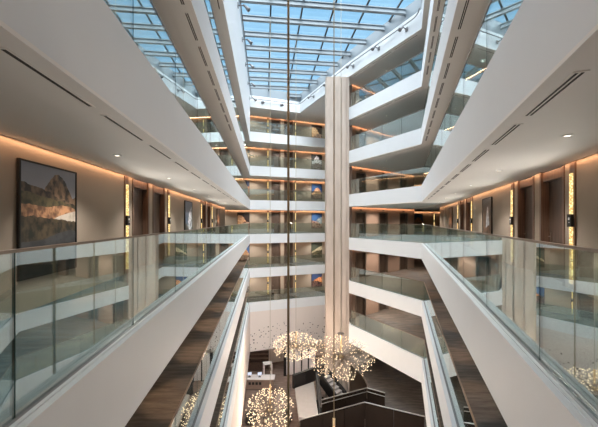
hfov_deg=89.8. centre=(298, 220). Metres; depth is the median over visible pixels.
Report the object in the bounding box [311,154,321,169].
framed picture
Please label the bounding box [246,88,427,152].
ceiling
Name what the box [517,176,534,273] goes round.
door
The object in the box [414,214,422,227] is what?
framed picture
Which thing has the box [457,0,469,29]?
grille
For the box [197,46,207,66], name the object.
grille
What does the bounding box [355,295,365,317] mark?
door
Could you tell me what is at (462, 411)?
glass balustrade
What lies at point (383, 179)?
door
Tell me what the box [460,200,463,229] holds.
door
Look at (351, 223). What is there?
glass balustrade
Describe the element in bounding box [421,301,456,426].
fascia
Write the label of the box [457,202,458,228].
wall sconce
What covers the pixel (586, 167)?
wall
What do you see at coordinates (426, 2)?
fascia
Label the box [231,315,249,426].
wall
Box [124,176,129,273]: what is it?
wall sconce
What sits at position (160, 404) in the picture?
floor
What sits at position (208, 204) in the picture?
door
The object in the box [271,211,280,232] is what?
door
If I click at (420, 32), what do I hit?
fascia
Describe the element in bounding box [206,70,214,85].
grille
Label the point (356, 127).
fascia
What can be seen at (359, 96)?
door
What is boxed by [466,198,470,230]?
door
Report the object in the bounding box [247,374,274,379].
countertop
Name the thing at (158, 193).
door
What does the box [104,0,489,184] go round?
ceiling
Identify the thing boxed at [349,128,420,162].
fascia
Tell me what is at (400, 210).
fascia
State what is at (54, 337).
floor
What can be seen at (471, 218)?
wall sconce
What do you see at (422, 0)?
fascia
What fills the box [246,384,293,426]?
chandelier
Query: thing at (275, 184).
door
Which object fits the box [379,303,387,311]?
door
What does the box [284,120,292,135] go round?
door
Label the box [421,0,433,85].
fascia
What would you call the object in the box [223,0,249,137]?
fascia
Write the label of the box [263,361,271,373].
rack
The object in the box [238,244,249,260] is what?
framed picture
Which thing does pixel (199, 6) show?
fascia
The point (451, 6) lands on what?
fascia
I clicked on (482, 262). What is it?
glass balustrade
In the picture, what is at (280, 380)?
floor
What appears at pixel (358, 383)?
wall
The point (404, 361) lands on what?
fascia
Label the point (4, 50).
grille
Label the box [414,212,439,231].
wall
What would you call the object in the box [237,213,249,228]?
framed picture
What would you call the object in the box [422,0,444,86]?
fascia
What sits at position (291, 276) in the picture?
door
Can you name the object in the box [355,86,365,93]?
fascia
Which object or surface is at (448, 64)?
grille
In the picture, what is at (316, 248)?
framed picture
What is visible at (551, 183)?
door
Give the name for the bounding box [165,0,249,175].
fascia
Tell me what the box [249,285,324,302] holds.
glass balustrade
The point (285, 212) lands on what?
door
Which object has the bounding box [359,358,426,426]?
floor
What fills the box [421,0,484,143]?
fascia
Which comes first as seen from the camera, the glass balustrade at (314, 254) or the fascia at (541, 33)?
the fascia at (541, 33)
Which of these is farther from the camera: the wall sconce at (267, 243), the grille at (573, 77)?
the wall sconce at (267, 243)
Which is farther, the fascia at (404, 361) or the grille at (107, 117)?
the fascia at (404, 361)
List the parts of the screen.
post, panel, post, panel, panel, panel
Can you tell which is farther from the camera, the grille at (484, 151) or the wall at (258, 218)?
the wall at (258, 218)
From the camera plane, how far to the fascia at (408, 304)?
21.18 m
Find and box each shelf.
[249,357,268,358]
[250,353,268,354]
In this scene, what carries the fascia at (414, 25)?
attached to the ceiling at (315, 113)
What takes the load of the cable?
hanging from the skylight
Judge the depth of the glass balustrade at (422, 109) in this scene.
20.28 m
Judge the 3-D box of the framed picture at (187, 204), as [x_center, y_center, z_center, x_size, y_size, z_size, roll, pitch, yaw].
[-5.342,-0.020,14.504,0.045,1.860,1.380,0,0,-6]
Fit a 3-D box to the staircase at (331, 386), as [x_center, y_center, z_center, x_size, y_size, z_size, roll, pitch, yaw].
[2.694,13.200,23.762,1.090,2.000,1.900,0,0,-41]
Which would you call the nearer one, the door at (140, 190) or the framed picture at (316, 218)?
the door at (140, 190)
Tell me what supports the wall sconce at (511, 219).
attached to the wall at (586, 167)
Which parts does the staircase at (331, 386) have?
panel, panel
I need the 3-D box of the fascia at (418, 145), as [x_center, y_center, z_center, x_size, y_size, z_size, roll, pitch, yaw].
[6.196,-4.812,21.838,0.550,0.035,7.345,0,0,-29]
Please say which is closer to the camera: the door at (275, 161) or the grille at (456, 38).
the grille at (456, 38)
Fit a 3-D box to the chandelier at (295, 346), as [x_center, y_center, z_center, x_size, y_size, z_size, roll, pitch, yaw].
[-0.272,-1.814,21.955,3.336,23.571,3.361,0,0,21]
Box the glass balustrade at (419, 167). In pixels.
[354,167,420,187]
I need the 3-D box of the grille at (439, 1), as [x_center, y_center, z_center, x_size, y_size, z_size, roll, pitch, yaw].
[5.375,-8.392,11.500,0.108,0.006,1.090,0,0,19]
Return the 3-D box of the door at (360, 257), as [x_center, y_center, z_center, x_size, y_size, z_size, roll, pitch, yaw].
[5.508,3.785,27.158,1.420,2.470,0.280,0,0,-36]
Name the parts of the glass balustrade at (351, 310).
handrail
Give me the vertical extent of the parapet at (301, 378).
1.110 m
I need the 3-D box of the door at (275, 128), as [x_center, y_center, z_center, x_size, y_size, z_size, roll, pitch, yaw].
[-2.731,-10.690,35.308,1.100,2.620,0.230,0,0,-19]
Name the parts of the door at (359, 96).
sliding panel, sliding panel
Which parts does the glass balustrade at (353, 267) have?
handrail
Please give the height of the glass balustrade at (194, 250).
1.218 m
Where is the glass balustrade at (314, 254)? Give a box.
[263,254,323,267]
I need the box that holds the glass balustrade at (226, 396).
[216,291,248,426]
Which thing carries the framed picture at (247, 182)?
attached to the wall at (258, 218)
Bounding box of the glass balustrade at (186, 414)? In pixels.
[169,257,248,426]
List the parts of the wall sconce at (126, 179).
light panel, light panel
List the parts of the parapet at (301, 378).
panel, panel, panel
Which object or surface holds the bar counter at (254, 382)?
on the floor at (280, 380)
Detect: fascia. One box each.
[0,20,249,209]
[9,234,249,426]
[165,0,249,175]
[191,0,249,173]
[194,269,249,426]
[210,0,249,141]
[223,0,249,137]
[224,303,249,426]
[236,0,249,102]
[248,141,324,148]
[248,175,324,179]
[249,264,324,277]
[250,95,299,112]
[250,106,301,114]
[250,131,324,146]
[250,166,324,178]
[250,200,324,209]
[250,209,324,210]
[250,233,324,243]
[250,296,324,311]
[300,62,348,112]
[349,10,420,75]
[349,29,426,77]
[349,71,420,118]
[349,86,427,119]
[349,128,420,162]
[349,186,420,205]
[349,201,420,206]
[349,238,420,258]
[349,281,421,315]
[349,324,422,381]
[350,144,429,163]
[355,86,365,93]
[355,126,365,132]
[355,167,365,171]
[355,207,365,211]
[379,133,387,138]
[379,208,387,211]
[399,209,407,212]
[421,0,423,27]
[421,0,429,28]
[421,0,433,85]
[421,0,457,142]
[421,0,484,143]
[421,0,597,200]
[421,24,597,201]
[421,243,597,426]
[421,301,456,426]
[421,359,433,426]
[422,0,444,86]
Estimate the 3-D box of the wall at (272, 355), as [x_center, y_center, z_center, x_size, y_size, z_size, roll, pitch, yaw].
[-4.533,15.175,34.792,20.099,2.850,0.200,0,0,-19]
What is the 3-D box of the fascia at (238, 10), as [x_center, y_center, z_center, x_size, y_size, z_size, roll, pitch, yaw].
[-3.292,-12.625,14.298,0.140,1.190,34.828,0,0,-6]
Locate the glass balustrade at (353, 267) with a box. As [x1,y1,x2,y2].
[352,267,422,300]
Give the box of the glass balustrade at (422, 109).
[351,109,423,136]
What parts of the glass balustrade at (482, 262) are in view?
glass panel, glass panel, glass panel, glass panel, glass panel, glass panel, glass panel, handrail, glass panel, glass panel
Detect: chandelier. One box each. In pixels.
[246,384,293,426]
[273,331,319,361]
[308,332,374,380]
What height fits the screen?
2.840 m
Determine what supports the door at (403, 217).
in the wall at (372, 214)
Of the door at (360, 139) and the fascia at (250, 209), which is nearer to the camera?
the door at (360, 139)
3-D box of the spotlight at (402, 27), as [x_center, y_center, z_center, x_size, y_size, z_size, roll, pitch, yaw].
[6.751,-12.476,19.515,0.748,0.448,0.250,0,0,-29]
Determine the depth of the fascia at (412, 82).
21.18 m
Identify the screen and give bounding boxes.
[284,349,315,375]
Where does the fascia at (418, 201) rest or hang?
attached to the ceiling at (25, 116)
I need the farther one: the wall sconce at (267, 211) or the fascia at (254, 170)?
the wall sconce at (267, 211)
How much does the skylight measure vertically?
0.880 m
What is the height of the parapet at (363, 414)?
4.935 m
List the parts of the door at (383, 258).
sliding panel, sliding panel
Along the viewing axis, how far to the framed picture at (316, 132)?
36.85 m
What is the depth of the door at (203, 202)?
18.73 m
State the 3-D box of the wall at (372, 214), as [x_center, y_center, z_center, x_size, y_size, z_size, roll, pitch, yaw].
[8.391,-1.706,29.321,9.473,20.651,0.300,0,0,-36]
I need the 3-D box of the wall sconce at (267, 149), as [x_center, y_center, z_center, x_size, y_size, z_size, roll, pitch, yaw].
[-3.606,-7.100,34.859,0.200,2.600,0.089,0,0,-19]
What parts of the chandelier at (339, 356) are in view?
stem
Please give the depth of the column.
24.92 m
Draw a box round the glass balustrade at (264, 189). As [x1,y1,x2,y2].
[264,189,324,200]
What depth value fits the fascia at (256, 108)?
32.57 m
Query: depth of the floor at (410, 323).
24.06 m
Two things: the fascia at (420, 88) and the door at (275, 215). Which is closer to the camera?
the fascia at (420, 88)
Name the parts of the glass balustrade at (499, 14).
glass panel, glass panel, glass panel, glass panel, glass panel, glass panel, handrail, glass panel, glass panel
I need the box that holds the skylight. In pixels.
[238,0,421,101]
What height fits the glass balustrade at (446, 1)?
1.218 m
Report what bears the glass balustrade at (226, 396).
on the fascia at (229, 414)
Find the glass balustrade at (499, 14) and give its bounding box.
[424,0,523,179]
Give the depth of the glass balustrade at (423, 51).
20.28 m
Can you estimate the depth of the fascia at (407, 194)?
21.18 m
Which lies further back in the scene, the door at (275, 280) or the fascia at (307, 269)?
the door at (275, 280)
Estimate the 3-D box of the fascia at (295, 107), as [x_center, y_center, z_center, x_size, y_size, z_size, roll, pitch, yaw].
[-2.541,-12.625,32.473,5.788,1.190,0.140,0,0,-19]
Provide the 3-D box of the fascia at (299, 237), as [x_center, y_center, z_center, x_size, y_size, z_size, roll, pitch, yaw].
[-0.762,1.879,33.088,9.552,0.982,0.140,0,0,-19]
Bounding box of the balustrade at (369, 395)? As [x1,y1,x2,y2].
[322,387,384,412]
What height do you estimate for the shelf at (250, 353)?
0.040 m
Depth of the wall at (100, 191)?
6.22 m
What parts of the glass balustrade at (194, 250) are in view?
glass panel, glass panel, handrail, glass panel, glass panel, glass panel, glass panel, glass panel, glass panel, glass panel, glass panel, glass panel, glass panel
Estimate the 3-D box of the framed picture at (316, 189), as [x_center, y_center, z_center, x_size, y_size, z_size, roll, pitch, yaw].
[2.181,-3.620,36.868,1.380,1.860,0.046,0,0,-19]
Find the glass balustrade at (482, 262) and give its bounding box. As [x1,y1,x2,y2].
[424,224,597,423]
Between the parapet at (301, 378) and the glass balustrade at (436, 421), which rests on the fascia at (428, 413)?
the glass balustrade at (436, 421)
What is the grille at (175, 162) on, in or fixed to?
attached to the fascia at (10, 69)
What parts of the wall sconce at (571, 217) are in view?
light panel, light panel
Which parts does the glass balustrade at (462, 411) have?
glass panel, glass panel, glass panel, glass panel, glass panel, glass panel, glass panel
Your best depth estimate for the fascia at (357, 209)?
27.05 m
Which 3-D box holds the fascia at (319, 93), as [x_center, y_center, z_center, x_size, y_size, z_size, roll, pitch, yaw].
[2.161,-12.625,29.192,0.140,1.190,9.459,0,0,-26]
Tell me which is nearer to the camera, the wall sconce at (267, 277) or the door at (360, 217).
the door at (360, 217)
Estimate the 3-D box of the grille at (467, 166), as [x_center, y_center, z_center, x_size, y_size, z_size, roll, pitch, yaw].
[3.762,-1.192,6.800,0.108,0.006,1.090,0,0,19]
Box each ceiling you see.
[0,75,597,211]
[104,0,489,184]
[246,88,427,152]
[250,33,425,123]
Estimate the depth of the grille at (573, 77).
2.76 m
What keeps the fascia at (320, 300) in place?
attached to the wall at (266, 327)
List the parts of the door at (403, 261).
sliding panel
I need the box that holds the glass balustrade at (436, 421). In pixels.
[424,341,440,426]
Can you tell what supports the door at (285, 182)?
in the wall at (258, 218)
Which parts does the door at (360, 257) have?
sliding panel, sliding panel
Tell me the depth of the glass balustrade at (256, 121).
32.85 m
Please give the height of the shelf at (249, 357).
0.040 m
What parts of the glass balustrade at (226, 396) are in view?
glass panel, glass panel, glass panel, glass panel, glass panel, glass panel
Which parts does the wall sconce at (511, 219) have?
light panel, light panel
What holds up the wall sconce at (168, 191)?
attached to the wall at (100, 191)
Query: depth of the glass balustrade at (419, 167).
20.28 m
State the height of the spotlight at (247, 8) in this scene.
0.448 m
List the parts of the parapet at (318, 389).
panel, panel, panel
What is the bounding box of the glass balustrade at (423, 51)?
[352,51,423,92]
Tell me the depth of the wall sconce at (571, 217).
6.13 m
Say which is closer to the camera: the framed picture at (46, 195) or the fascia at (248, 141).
the framed picture at (46, 195)
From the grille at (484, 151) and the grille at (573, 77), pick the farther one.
the grille at (484, 151)
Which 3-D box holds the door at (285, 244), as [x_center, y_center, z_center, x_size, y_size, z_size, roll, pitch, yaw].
[-1.281,3.710,35.809,1.100,2.620,0.230,0,0,-19]
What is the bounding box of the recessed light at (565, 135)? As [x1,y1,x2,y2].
[560,134,573,136]
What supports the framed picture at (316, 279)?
attached to the wall at (258, 218)
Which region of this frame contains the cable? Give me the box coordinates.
[287,0,289,426]
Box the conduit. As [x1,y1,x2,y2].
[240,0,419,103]
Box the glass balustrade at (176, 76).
[132,0,248,197]
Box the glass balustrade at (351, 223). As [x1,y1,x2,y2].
[351,223,423,241]
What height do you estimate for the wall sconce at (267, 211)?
2.600 m
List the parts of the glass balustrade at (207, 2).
glass panel, glass panel, glass panel, handrail, glass panel, glass panel, glass panel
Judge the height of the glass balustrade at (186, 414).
1.218 m
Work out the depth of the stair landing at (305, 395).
22.73 m
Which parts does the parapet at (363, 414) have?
panel, panel, panel, panel, panel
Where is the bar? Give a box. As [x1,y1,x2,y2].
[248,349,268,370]
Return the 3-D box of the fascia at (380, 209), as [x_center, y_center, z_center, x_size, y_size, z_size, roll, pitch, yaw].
[8.070,-1.040,29.054,1.420,0.380,0.250,0,0,-36]
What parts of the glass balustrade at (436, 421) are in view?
glass panel, glass panel, glass panel, glass panel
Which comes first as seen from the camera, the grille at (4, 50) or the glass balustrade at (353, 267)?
the grille at (4, 50)
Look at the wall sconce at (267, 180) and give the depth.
34.86 m
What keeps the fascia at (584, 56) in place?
attached to the ceiling at (25, 116)
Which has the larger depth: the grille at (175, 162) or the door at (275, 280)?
the door at (275, 280)
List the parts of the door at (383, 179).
sliding panel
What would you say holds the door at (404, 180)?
in the wall at (372, 214)
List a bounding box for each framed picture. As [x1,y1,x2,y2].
[16,158,76,281]
[184,200,191,229]
[217,209,219,225]
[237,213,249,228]
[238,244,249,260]
[245,181,249,196]
[311,125,321,137]
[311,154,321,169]
[311,184,321,198]
[311,213,321,227]
[311,242,321,257]
[311,273,321,286]
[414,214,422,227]
[449,207,452,227]
[482,197,492,233]
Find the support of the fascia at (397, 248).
attached to the ceiling
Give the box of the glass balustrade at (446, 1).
[424,0,447,112]
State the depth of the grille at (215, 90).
11.40 m
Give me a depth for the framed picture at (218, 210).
23.72 m
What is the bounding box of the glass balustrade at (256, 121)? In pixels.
[256,121,322,134]
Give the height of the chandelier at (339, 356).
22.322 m
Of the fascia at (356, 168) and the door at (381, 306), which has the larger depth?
the door at (381, 306)
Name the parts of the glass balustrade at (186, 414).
glass panel, glass panel, glass panel, glass panel, glass panel, glass panel, glass panel, glass panel, glass panel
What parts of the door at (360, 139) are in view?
sliding panel, sliding panel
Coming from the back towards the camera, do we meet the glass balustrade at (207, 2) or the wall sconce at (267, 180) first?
the wall sconce at (267, 180)
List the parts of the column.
cladding panel, cladding panel, cladding panel, cladding panel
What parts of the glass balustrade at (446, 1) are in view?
glass panel, glass panel, glass panel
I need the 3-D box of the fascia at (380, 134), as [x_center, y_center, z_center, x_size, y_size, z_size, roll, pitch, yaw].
[8.070,-8.240,29.054,1.420,0.380,0.250,0,0,-36]
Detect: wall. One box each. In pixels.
[0,134,224,320]
[225,116,324,296]
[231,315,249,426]
[250,305,324,351]
[269,341,324,362]
[349,84,413,318]
[349,343,375,391]
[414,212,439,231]
[440,153,597,299]
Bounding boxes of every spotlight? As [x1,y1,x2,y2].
[237,2,250,11]
[398,26,407,31]
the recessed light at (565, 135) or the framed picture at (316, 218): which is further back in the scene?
the framed picture at (316, 218)
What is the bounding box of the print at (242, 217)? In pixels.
[238,213,248,223]
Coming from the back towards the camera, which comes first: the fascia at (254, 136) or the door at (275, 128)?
the door at (275, 128)
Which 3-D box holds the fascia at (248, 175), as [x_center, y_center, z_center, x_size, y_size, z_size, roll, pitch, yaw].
[-0.728,-4.812,33.317,10.422,0.035,0.550,0,0,-19]
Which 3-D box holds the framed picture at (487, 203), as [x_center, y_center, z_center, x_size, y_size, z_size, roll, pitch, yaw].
[7.718,-0.020,12.310,0.045,1.860,1.380,0,0,19]
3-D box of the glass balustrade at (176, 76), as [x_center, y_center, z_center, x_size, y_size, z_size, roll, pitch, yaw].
[-3.381,-2.791,14.290,0.092,1.218,34.832,0,0,-6]
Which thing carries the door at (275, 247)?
in the wall at (258, 218)
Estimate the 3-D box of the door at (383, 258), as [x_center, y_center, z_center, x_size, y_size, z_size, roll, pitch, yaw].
[8.079,3.785,29.042,1.420,2.470,0.280,0,0,-36]
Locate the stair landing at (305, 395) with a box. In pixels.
[295,382,317,418]
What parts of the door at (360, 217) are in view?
sliding panel, sliding panel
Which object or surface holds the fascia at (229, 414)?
attached to the wall at (236, 421)
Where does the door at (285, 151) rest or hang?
in the wall at (258, 218)
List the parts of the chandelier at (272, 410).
stem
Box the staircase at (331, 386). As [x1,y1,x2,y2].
[320,369,346,396]
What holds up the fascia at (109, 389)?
attached to the ceiling
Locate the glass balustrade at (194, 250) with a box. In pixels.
[0,223,248,426]
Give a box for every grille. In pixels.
[0,47,95,107]
[100,115,144,140]
[147,145,171,158]
[173,161,189,170]
[184,12,198,40]
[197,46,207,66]
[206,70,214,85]
[214,89,220,100]
[430,35,434,48]
[433,16,437,31]
[436,0,440,11]
[438,82,444,94]
[443,62,450,78]
[449,36,458,57]
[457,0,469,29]
[459,164,472,171]
[470,149,490,161]
[489,123,523,145]
[522,70,589,116]
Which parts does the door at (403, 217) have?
sliding panel, sliding panel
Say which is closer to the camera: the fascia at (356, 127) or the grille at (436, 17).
the grille at (436, 17)
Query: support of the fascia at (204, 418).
attached to the ceiling
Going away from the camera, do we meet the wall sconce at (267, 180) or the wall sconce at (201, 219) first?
the wall sconce at (201, 219)
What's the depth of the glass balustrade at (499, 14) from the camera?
5.45 m
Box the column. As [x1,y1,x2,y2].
[325,76,348,397]
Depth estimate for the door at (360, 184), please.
27.34 m
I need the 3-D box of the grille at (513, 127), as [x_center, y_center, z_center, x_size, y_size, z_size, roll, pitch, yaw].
[2.871,-1.192,4.200,0.108,0.006,1.090,0,0,19]
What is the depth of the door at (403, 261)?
31.20 m
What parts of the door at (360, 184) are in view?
sliding panel, sliding panel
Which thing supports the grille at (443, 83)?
attached to the fascia at (475, 6)
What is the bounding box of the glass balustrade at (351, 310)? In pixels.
[351,310,423,358]
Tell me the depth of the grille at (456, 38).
8.24 m
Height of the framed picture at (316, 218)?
1.860 m
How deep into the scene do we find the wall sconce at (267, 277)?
34.86 m
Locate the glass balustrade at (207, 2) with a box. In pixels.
[204,0,248,159]
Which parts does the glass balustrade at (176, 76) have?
glass panel, glass panel, glass panel, glass panel, glass panel, glass panel, glass panel, glass panel, glass panel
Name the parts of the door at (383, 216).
sliding panel, sliding panel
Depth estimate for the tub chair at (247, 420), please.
24.55 m
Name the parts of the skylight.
kerb frame, kerb frame, kerb frame, kerb frame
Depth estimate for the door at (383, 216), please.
29.28 m
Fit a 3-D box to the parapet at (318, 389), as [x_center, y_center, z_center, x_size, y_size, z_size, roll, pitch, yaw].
[1.530,13.270,22.899,0.220,1.060,4.776,0,0,0]
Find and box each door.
[132,178,148,267]
[153,185,164,263]
[202,201,205,227]
[207,202,210,226]
[271,118,280,133]
[271,149,280,166]
[271,180,280,200]
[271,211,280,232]
[271,243,280,263]
[271,276,280,294]
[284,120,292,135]
[284,150,292,167]
[284,180,292,200]
[284,211,292,232]
[284,243,292,262]
[284,275,292,293]
[355,89,365,103]
[355,129,365,148]
[355,169,365,193]
[355,209,365,236]
[355,251,365,277]
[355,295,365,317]
[379,173,387,190]
[379,210,387,235]
[379,254,387,273]
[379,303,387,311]
[399,176,407,187]
[399,211,407,234]
[399,256,407,269]
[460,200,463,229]
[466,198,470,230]
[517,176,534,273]
[539,166,564,286]
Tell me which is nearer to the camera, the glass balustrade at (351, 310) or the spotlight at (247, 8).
the spotlight at (247, 8)
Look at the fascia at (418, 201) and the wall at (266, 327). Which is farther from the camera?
the wall at (266, 327)
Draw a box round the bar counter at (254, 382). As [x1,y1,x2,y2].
[246,374,274,389]
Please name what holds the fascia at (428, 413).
attached to the ceiling
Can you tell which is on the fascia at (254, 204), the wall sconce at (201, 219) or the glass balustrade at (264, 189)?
the glass balustrade at (264, 189)
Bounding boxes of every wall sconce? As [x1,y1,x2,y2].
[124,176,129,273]
[167,190,170,257]
[200,200,202,227]
[211,204,212,226]
[267,149,268,166]
[267,180,268,199]
[267,211,268,232]
[267,243,268,263]
[267,277,268,294]
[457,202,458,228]
[470,197,472,230]
[509,183,513,265]
[567,162,575,289]
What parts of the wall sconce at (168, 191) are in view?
light panel, light panel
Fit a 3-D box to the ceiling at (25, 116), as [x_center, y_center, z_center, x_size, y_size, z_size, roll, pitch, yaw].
[4.500,-1.685,18.777,35.000,0.909,43.645,0,0,0]
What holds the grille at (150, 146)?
attached to the fascia at (10, 69)
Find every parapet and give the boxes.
[292,363,324,388]
[299,402,424,426]
[316,372,321,413]
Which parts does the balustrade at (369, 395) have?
panel, rail, rail, panel, panel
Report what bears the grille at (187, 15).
attached to the fascia at (177, 10)
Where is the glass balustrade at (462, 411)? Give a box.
[423,282,477,426]
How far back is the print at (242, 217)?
33.94 m
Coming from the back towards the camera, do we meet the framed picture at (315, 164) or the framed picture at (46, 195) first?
the framed picture at (315, 164)
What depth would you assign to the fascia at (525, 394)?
3.56 m
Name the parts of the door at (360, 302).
sliding panel, sliding panel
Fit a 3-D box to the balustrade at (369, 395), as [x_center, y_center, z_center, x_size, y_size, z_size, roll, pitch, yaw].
[3.608,12.732,20.410,4.469,2.135,0.874,0,0,-11]
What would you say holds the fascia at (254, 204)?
attached to the ceiling at (25, 116)
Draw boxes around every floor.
[0,232,597,422]
[125,259,507,426]
[210,290,443,426]
[241,354,324,426]
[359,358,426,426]
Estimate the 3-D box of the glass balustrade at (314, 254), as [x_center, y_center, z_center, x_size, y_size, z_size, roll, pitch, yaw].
[-0.767,4.409,33.182,9.472,1.218,0.092,0,0,-19]
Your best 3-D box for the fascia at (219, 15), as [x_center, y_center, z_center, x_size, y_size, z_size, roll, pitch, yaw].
[-3.514,-8.412,14.438,0.550,0.035,35.156,0,0,-6]
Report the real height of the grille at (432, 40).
0.006 m
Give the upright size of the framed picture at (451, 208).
1.860 m
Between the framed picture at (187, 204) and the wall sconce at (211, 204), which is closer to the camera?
the framed picture at (187, 204)
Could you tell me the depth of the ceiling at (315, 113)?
24.98 m

